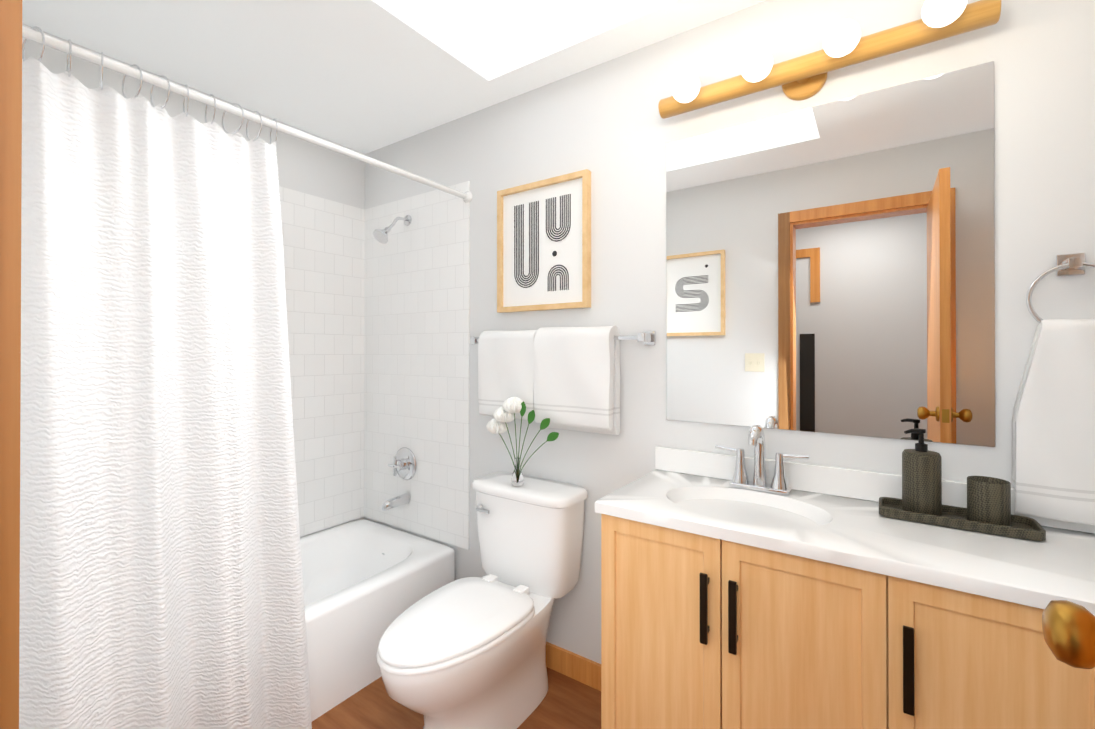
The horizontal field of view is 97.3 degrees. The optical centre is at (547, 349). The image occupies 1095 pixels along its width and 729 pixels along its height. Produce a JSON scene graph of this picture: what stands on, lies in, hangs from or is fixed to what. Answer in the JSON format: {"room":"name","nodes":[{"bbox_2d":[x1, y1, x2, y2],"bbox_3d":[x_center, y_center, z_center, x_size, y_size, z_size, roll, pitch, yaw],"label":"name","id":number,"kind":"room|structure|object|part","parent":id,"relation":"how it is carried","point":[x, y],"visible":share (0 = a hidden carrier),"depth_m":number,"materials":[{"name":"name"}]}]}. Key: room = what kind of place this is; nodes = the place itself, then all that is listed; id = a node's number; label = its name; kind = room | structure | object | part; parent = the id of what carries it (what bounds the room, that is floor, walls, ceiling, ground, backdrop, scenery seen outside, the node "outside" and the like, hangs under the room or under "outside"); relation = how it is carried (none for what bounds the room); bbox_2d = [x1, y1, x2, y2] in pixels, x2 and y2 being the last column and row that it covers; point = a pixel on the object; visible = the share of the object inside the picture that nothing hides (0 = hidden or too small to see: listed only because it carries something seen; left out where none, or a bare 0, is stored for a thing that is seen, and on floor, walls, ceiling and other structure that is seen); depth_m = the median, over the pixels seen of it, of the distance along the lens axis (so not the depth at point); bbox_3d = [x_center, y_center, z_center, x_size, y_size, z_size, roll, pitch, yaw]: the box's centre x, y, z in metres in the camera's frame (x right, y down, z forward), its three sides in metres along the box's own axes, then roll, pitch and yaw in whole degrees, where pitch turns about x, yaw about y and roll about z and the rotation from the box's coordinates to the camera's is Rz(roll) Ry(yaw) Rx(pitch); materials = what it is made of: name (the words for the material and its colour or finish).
{"room":"bathroom","nodes":[
{"label":"bathroom","id":0,"kind":"room"},
{"bbox_2d":[22,23,364,537],"bbox_3d":[-1.579,0.053,2.060,0.100,2.540,1.740,0,0,35],"label":"wall","id":1,"kind":"structure","parent":0,"point":[304,166],"depth_m":2.36,"materials":[{"name":"white paint"}]},
{"bbox_2d":[279,186,364,536],"bbox_3d":[-1.500,0.074,2.079,0.008,1.742,1.620,0,0,35],"label":"wall tile","id":2,"kind":"structure","parent":1,"relation":"attached to","point":[323,244],"depth_m":2.54,"materials":[{"name":"white tile"}]},
{"bbox_2d":[22,0,765,153],"bbox_3d":[-0.254,-1.171,1.150,3.120,0.100,1.740,0,0,35],"label":"ceiling","id":3,"kind":"structure","parent":0,"point":[338,71],"depth_m":1.82,"materials":[{"name":"white paint"}]},
{"bbox_2d":[413,0,488,56],"bbox_3d":[-0.576,-1.444,1.574,0.050,0.450,1.190,0,0,35],"label":"shaft","id":4,"kind":"object","parent":3,"relation":"attached to","point":[468,20],"depth_m":1.90,"materials":[{"name":"white paint"}]},
{"bbox_2d":[489,0,610,56],"bbox_3d":[0.213,-1.444,1.721,1.080,0.450,0.050,0,0,35],"label":"shaft","id":5,"kind":"object","parent":3,"relation":"attached to","point":[513,22],"visible":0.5,"depth_m":1.90,"materials":[{"name":"white paint"}]},
{"bbox_2d":[311,667,600,728],"bbox_3d":[-0.403,1.366,0.537,3.760,0.100,3.100,0,0,35],"label":"floor","id":6,"kind":"structure","parent":0,"point":[567,702],"depth_m":1.76,"materials":[{"name":"brown wood"}]},
{"bbox_2d":[300,519,454,721],"bbox_3d":[-1.191,1.135,1.860,0.754,0.375,1.598,0,0,35],"label":"bathtub","id":7,"kind":"object","parent":6,"relation":"on","point":[366,583],"visible":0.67,"depth_m":2.02,"materials":[{"name":"white ceramic"}]},
{"bbox_2d":[377,472,587,728],"bbox_3d":[-0.241,0.930,1.705,0.480,0.783,0.793,0,0,35],"label":"toilet","id":8,"kind":"object","parent":6,"relation":"on","point":[466,653],"visible":0.96,"depth_m":1.68,"materials":[{"name":"white ceramic"}]},
{"bbox_3d":[-0.312,0.915,1.603,0.384,0.017,0.545,0,0,35],"label":"seat","id":9,"kind":"part","parent":8,"relation":"part of","materials":[{"name":"white plastic"}]},
{"bbox_3d":[-0.310,0.893,1.605,0.376,0.024,0.541,0,0,35],"label":"lid","id":10,"kind":"part","parent":8,"relation":"part of","materials":[{"name":"white plastic"}]},
{"bbox_3d":[-0.257,1.124,1.681,0.372,0.395,0.723,0,0,35],"label":"bowl","id":11,"kind":"part","parent":8,"relation":"part of","materials":[{"name":"white ceramic"}]},
{"bbox_3d":[-0.259,0.642,1.919,0.072,0.016,0.010,0,0,35],"label":"lever","id":12,"kind":"part","parent":8,"relation":"part of","materials":[{"name":"silver metal"}]},
{"bbox_2d":[486,397,558,485],"bbox_3d":[-0.099,0.363,1.881,0.349,0.348,0.099,0,0,35],"label":"flower vase","id":13,"kind":"object","parent":8,"relation":"on","point":[504,415],"visible":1,"depth_m":1.89,"materials":[{"name":"clear glass"}]},
{"bbox_3d":[-0.161,0.427,1.932,0.102,0.196,0.008,0,0,35],"label":"stem","id":14,"kind":"part","parent":13,"relation":"part of","materials":[{"name":"green plant"}]},
{"bbox_3d":[-0.145,0.402,1.915,0.058,0.246,0.018,0,0,35],"label":"stem","id":15,"kind":"part","parent":13,"relation":"part of","materials":[{"name":"green plant"}]},
{"bbox_3d":[-0.125,0.382,1.905,0.013,0.285,0.013,0,0,35],"label":"stem","id":16,"kind":"part","parent":13,"relation":"part of","materials":[{"name":"green"}]},
{"bbox_3d":[-0.118,0.484,1.905,0.052,0.106,0.052,0,0,35],"label":"glass","id":17,"kind":"part","parent":13,"relation":"part of","materials":[{"name":"white"}]},
{"bbox_3d":[-0.109,0.390,1.893,0.033,0.270,0.013,0,0,35],"label":"stem","id":18,"kind":"part","parent":13,"relation":"part of","materials":[{"name":"green plant"}]},
{"bbox_3d":[-0.094,0.402,1.880,0.073,0.246,0.018,0,0,35],"label":"stem","id":19,"kind":"part","parent":13,"relation":"part of","materials":[{"name":"green plant"}]},
{"bbox_3d":[-0.070,0.412,1.870,0.122,0.226,0.008,0,0,35],"label":"stem","id":20,"kind":"part","parent":13,"relation":"part of","materials":[{"name":"green plant"}]},
{"bbox_3d":[-0.058,0.432,1.858,0.157,0.186,0.013,0,0,35],"label":"stem","id":21,"kind":"part","parent":13,"relation":"part of","materials":[{"name":"green plant"}]},
{"bbox_3d":[-0.079,0.560,1.940,0.480,0.040,0.224,0,0,35],"label":"tank lid","id":22,"kind":"part","parent":8,"relation":"part of","materials":[{"name":"white ceramic"}]},
{"bbox_3d":[-0.077,0.754,1.943,0.456,0.347,0.208,0,0,35],"label":"tank","id":23,"kind":"part","parent":8,"relation":"part of","materials":[{"name":"white ceramic"}]},
{"bbox_2d":[595,425,1094,728],"bbox_3d":[0.816,0.772,1.163,1.352,1.094,0.480,0,0,35],"label":"bathroom vanity","id":24,"kind":"object","parent":6,"relation":"on","point":[741,590],"visible":0.98,"depth_m":1.11,"materials":[{"name":"brown wood"}]},
{"bbox_3d":[0.294,0.844,1.284,0.330,0.752,0.019,0,0,35],"label":"door","id":25,"kind":"part","parent":24,"relation":"part of","materials":[{"name":"brown wood"}]},
{"bbox_3d":[0.382,0.634,1.178,0.018,0.170,0.009,0,0,35],"label":"handle","id":26,"kind":"part","parent":24,"relation":"part of","materials":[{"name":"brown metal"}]},
{"bbox_3d":[0.438,0.634,1.139,0.018,0.170,0.009,0,0,35],"label":"handle","id":27,"kind":"part","parent":24,"relation":"part of","materials":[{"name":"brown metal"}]},
{"bbox_3d":[0.568,0.843,1.094,0.330,0.752,0.019,0,0,35],"label":"door","id":28,"kind":"part","parent":24,"relation":"part of","materials":[{"name":"brown wood"}]},
{"bbox_2d":[595,469,1094,615],"bbox_3d":[0.821,0.483,1.172,1.352,0.108,0.462,0,0,35],"label":"countertop","id":29,"kind":"structure","parent":24,"relation":"on","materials":[{"name":"white stone"}]},
{"bbox_2d":[715,425,808,495],"bbox_3d":[0.629,0.328,1.446,0.269,0.204,0.141,0,0,35],"label":"faucet","id":30,"kind":"object","parent":29,"relation":"on","point":[740,484],"depth_m":1.46,"materials":[{"name":"silver metal"}]},
{"bbox_2d":[879,428,1045,540],"bbox_3d":[1.007,0.315,1.194,0.307,0.224,0.122,0,0,35],"label":"bathroom accessory set","id":31,"kind":"object","parent":29,"relation":"on","point":[987,510],"visible":1,"depth_m":1.19,"materials":[{"name":"grey stone"}]},
{"bbox_2d":[902,449,941,515],"bbox_3d":[0.955,0.340,1.230,0.080,0.160,0.080,0,0,35],"label":"bottle","id":32,"kind":"object","parent":31,"relation":"on","point":[921,468],"depth_m":1.20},
{"bbox_3d":[1.007,0.415,1.193,0.307,0.024,0.122,0,0,35],"label":"dish","id":33,"kind":"part","parent":31,"relation":"part of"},
{"bbox_3d":[0.712,0.633,0.950,0.018,0.170,0.009,0,0,35],"label":"handle","id":34,"kind":"part","parent":24,"relation":"part of","materials":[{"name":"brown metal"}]},
{"bbox_3d":[0.843,0.842,0.904,0.330,0.752,0.019,0,0,35],"label":"door","id":35,"kind":"part","parent":24,"relation":"part of","materials":[{"name":"brown wood"}]},
{"bbox_2d":[364,0,1094,663],"bbox_3d":[0.269,0.052,1.901,3.320,2.540,0.100,0,0,35],"label":"wall","id":36,"kind":"structure","parent":0,"point":[610,128],"depth_m":1.73,"materials":[{"name":"white paint"}]},
{"bbox_2d":[19,25,471,728],"bbox_3d":[-0.821,0.269,1.608,0.134,2.043,1.618,0,0,35],"label":"shower curtain","id":37,"kind":"object","parent":36,"relation":"attached to","point":[161,573],"visible":0.98,"depth_m":1.25,"materials":[{"name":"white fabric"}]},
{"bbox_3d":[-0.837,-0.724,1.624,0.025,0.025,1.618,0,0,35],"label":"rod","id":38,"kind":"part","parent":37,"relation":"part of","materials":[{"name":"white metal"}]},
{"bbox_2d":[364,181,469,549],"bbox_3d":[-0.704,0.076,2.508,0.812,1.742,0.008,0,0,35],"label":"wall tile","id":39,"kind":"structure","parent":36,"relation":"attached to","point":[417,336],"depth_m":2.46,"materials":[{"name":"white tile"}]},
{"bbox_2d":[373,215,416,510],"bbox_3d":[-0.800,0.053,2.448,0.170,1.513,0.200,0,0,35],"label":"shower","id":40,"kind":"object","parent":39,"relation":"attached to","point":[404,465],"visible":1,"depth_m":2.48,"materials":[{"name":"silver metal"}]},
{"bbox_3d":[-0.783,0.600,2.470,0.014,0.100,0.013,0,0,35],"label":"valve lever","id":41,"kind":"part","parent":40,"relation":"part of","materials":[{"name":"silver metal"}]},
{"bbox_3d":[-0.783,0.600,2.470,0.100,0.014,0.013,0,0,35],"label":"valve lever","id":42,"kind":"part","parent":40,"relation":"part of","materials":[{"name":"silver metal"}]},
{"bbox_3d":[-0.780,0.782,2.464,0.052,0.056,0.146,0,0,35],"label":"spout","id":43,"kind":"part","parent":40,"relation":"part of","materials":[{"name":"silver metal"}]},
{"bbox_3d":[-0.768,-0.639,2.470,0.015,0.088,0.132,0,0,35],"label":"arm","id":44,"kind":"part","parent":40,"relation":"part of"},
{"bbox_2d":[497,169,590,312],"bbox_3d":[-0.026,-0.434,2.026,0.462,0.540,0.031,0,0,35],"label":"picture frame","id":45,"kind":"object","parent":36,"relation":"attached to","point":[544,244],"visible":1,"depth_m":2.01,"materials":[{"name":"white paper"}]},
{"bbox_3d":[-0.207,-0.434,2.152,0.022,0.540,0.031,0,0,35],"label":"frame","id":46,"kind":"part","parent":45,"relation":"part of","materials":[{"name":"brown wood"}]},
{"bbox_3d":[-0.026,-0.693,2.028,0.418,0.022,0.031,0,0,35],"label":"frame","id":47,"kind":"part","parent":45,"relation":"part of","materials":[{"name":"brown wood"}]},
{"bbox_2d":[514,194,570,290],"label":"print","id":48,"kind":"object","parent":45,"relation":"attached to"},
{"bbox_3d":[-0.026,-0.175,2.025,0.418,0.022,0.031,0,0,35],"label":"frame","id":49,"kind":"part","parent":45,"relation":"part of","materials":[{"name":"brown wood"}]},
{"bbox_3d":[0.155,-0.435,1.901,0.022,0.540,0.031,0,0,35],"label":"frame","id":50,"kind":"part","parent":45,"relation":"part of","materials":[{"name":"brown wood"}]},
{"bbox_2d":[471,326,654,434],"bbox_3d":[0.010,0.116,1.946,0.852,0.409,0.120,0,0,35],"label":"towel rail","id":51,"kind":"object","parent":36,"relation":"attached to","point":[567,378],"visible":0.92,"depth_m":1.86,"materials":[{"name":"white fabric"}]},
{"bbox_3d":[-0.314,-0.040,2.189,0.028,0.032,0.078,0,0,35],"label":"post","id":52,"kind":"part","parent":51,"relation":"part of","materials":[{"name":"silver metal"}]},
{"bbox_2d":[478,330,536,420],"bbox_3d":[-0.158,0.103,2.051,0.298,0.370,0.089,0,0,35],"label":"towel","id":53,"kind":"object","parent":51,"relation":"hanging from","point":[506,359],"depth_m":2.01,"materials":[{"name":"white fabric"}]},
{"bbox_2d":[534,326,619,434],"bbox_3d":[0.108,0.115,1.867,0.335,0.409,0.102,0,0,35],"label":"towel","id":54,"kind":"object","parent":51,"relation":"hanging from","point":[577,369],"depth_m":1.81,"materials":[{"name":"white fabric"}]},
{"bbox_3d":[0.351,-0.042,1.730,0.028,0.032,0.078,0,0,35],"label":"post","id":55,"kind":"part","parent":51,"relation":"part of","materials":[{"name":"silver metal"}]},
{"bbox_3d":[0.374,-0.041,1.763,0.044,0.052,0.008,0,0,35],"label":"plate","id":56,"kind":"part","parent":51,"relation":"part of","materials":[{"name":"silver metal"}]},
{"bbox_2d":[546,641,600,690],"bbox_3d":[0.013,1.275,2.003,0.933,0.095,0.014,0,0,35],"label":"baseboard","id":57,"kind":"structure","parent":36,"relation":"attached to","point":[579,668],"depth_m":1.93,"materials":[{"name":"brown wood"}]},
{"bbox_2d":[658,0,1000,118],"bbox_3d":[0.737,-0.830,1.405,0.862,0.124,0.188,0,0,35],"label":"sconce","id":58,"kind":"object","parent":36,"relation":"attached to","point":[803,77],"visible":1,"depth_m":1.36,"materials":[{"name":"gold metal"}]},
{"bbox_3d":[0.444,-0.839,1.546,0.088,0.088,0.088,0,0,35],"label":"bulb","id":59,"kind":"part","parent":58,"relation":"part of","materials":[{"name":"white glass"}]},
{"bbox_3d":[0.619,-0.840,1.426,0.088,0.088,0.088,0,0,35],"label":"bulb","id":60,"kind":"part","parent":58,"relation":"part of","materials":[{"name":"white glass"}]},
{"bbox_3d":[0.795,-0.840,1.304,0.088,0.088,0.088,0,0,35],"label":"bulb","id":61,"kind":"part","parent":58,"relation":"part of","materials":[{"name":"white glass"}]},
{"bbox_3d":[0.972,-0.841,1.181,0.088,0.088,0.088,0,0,35],"label":"bulb","id":62,"kind":"part","parent":58,"relation":"part of","materials":[{"name":"white glass"}]},
{"bbox_2d":[666,61,994,446],"bbox_3d":[0.786,-0.243,1.480,0.870,0.987,0.006,0,0,35],"label":"mirror","id":63,"kind":"object","parent":36,"relation":"attached to","point":[830,267],"visible":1,"depth_m":1.42,"materials":[{"name":"clear glass"}]},
{"bbox_2d":[655,446,1094,533],"bbox_3d":[0.947,0.389,1.354,1.352,0.082,0.021,0,0,35],"label":"backsplash","id":64,"kind":"structure","parent":36,"relation":"attached to","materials":[{"name":"white stone"}]},
{"bbox_2d":[1012,253,1094,525],"bbox_3d":[1.237,0.086,1.129,0.210,0.630,0.067,0,0,35],"label":"towel ring","id":65,"kind":"object","parent":36,"relation":"attached to","point":[1053,446],"visible":0.98,"depth_m":1.13,"materials":[{"name":"white fabric"}]},
{"bbox_3d":[1.254,-0.203,1.155,0.048,0.052,0.008,0,0,35],"label":"plate","id":66,"kind":"part","parent":65,"relation":"part of","materials":[{"name":"silver metal"}]},
{"bbox_3d":[1.242,-0.203,1.138,0.024,0.024,0.037,0,0,35],"label":"post","id":67,"kind":"part","parent":65,"relation":"part of","materials":[{"name":"silver metal"}]},
{"bbox_3d":[-1.190,0.098,0.806,1.965,2.440,0.120,0,0,35],"label":"wall","id":68,"kind":"structure","parent":0,"visible":0},
{"bbox_2d":[0,0,21,728],"bbox_3d":[-0.370,0.233,0.321,0.065,2.165,0.016,0,0,35],"label":"door frame","id":69,"kind":"structure","parent":68,"relation":"attached to","point":[10,176],"depth_m":0.31,"materials":[{"name":"brown wood"}]},
{"bbox_3d":[0.197,0.263,-0.153,0.015,2.100,0.120,0,0,35],"label":"door frame","id":70,"kind":"structure","parent":0,"visible":0},
{"bbox_3d":[0.404,0.269,0.193,0.036,2.068,0.677,0,0,35],"label":"door","id":71,"kind":"structure","parent":70,"relation":"attached to","visible":0},
{"bbox_2d":[1042,600,1094,668],"bbox_3d":[0.559,0.271,0.418,0.182,0.066,0.066,0,0,35],"label":"door knob","id":72,"kind":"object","parent":71,"relation":"attached to","point":[1068,627],"depth_m":0.45,"materials":[{"name":"gold metal"}]}
]}

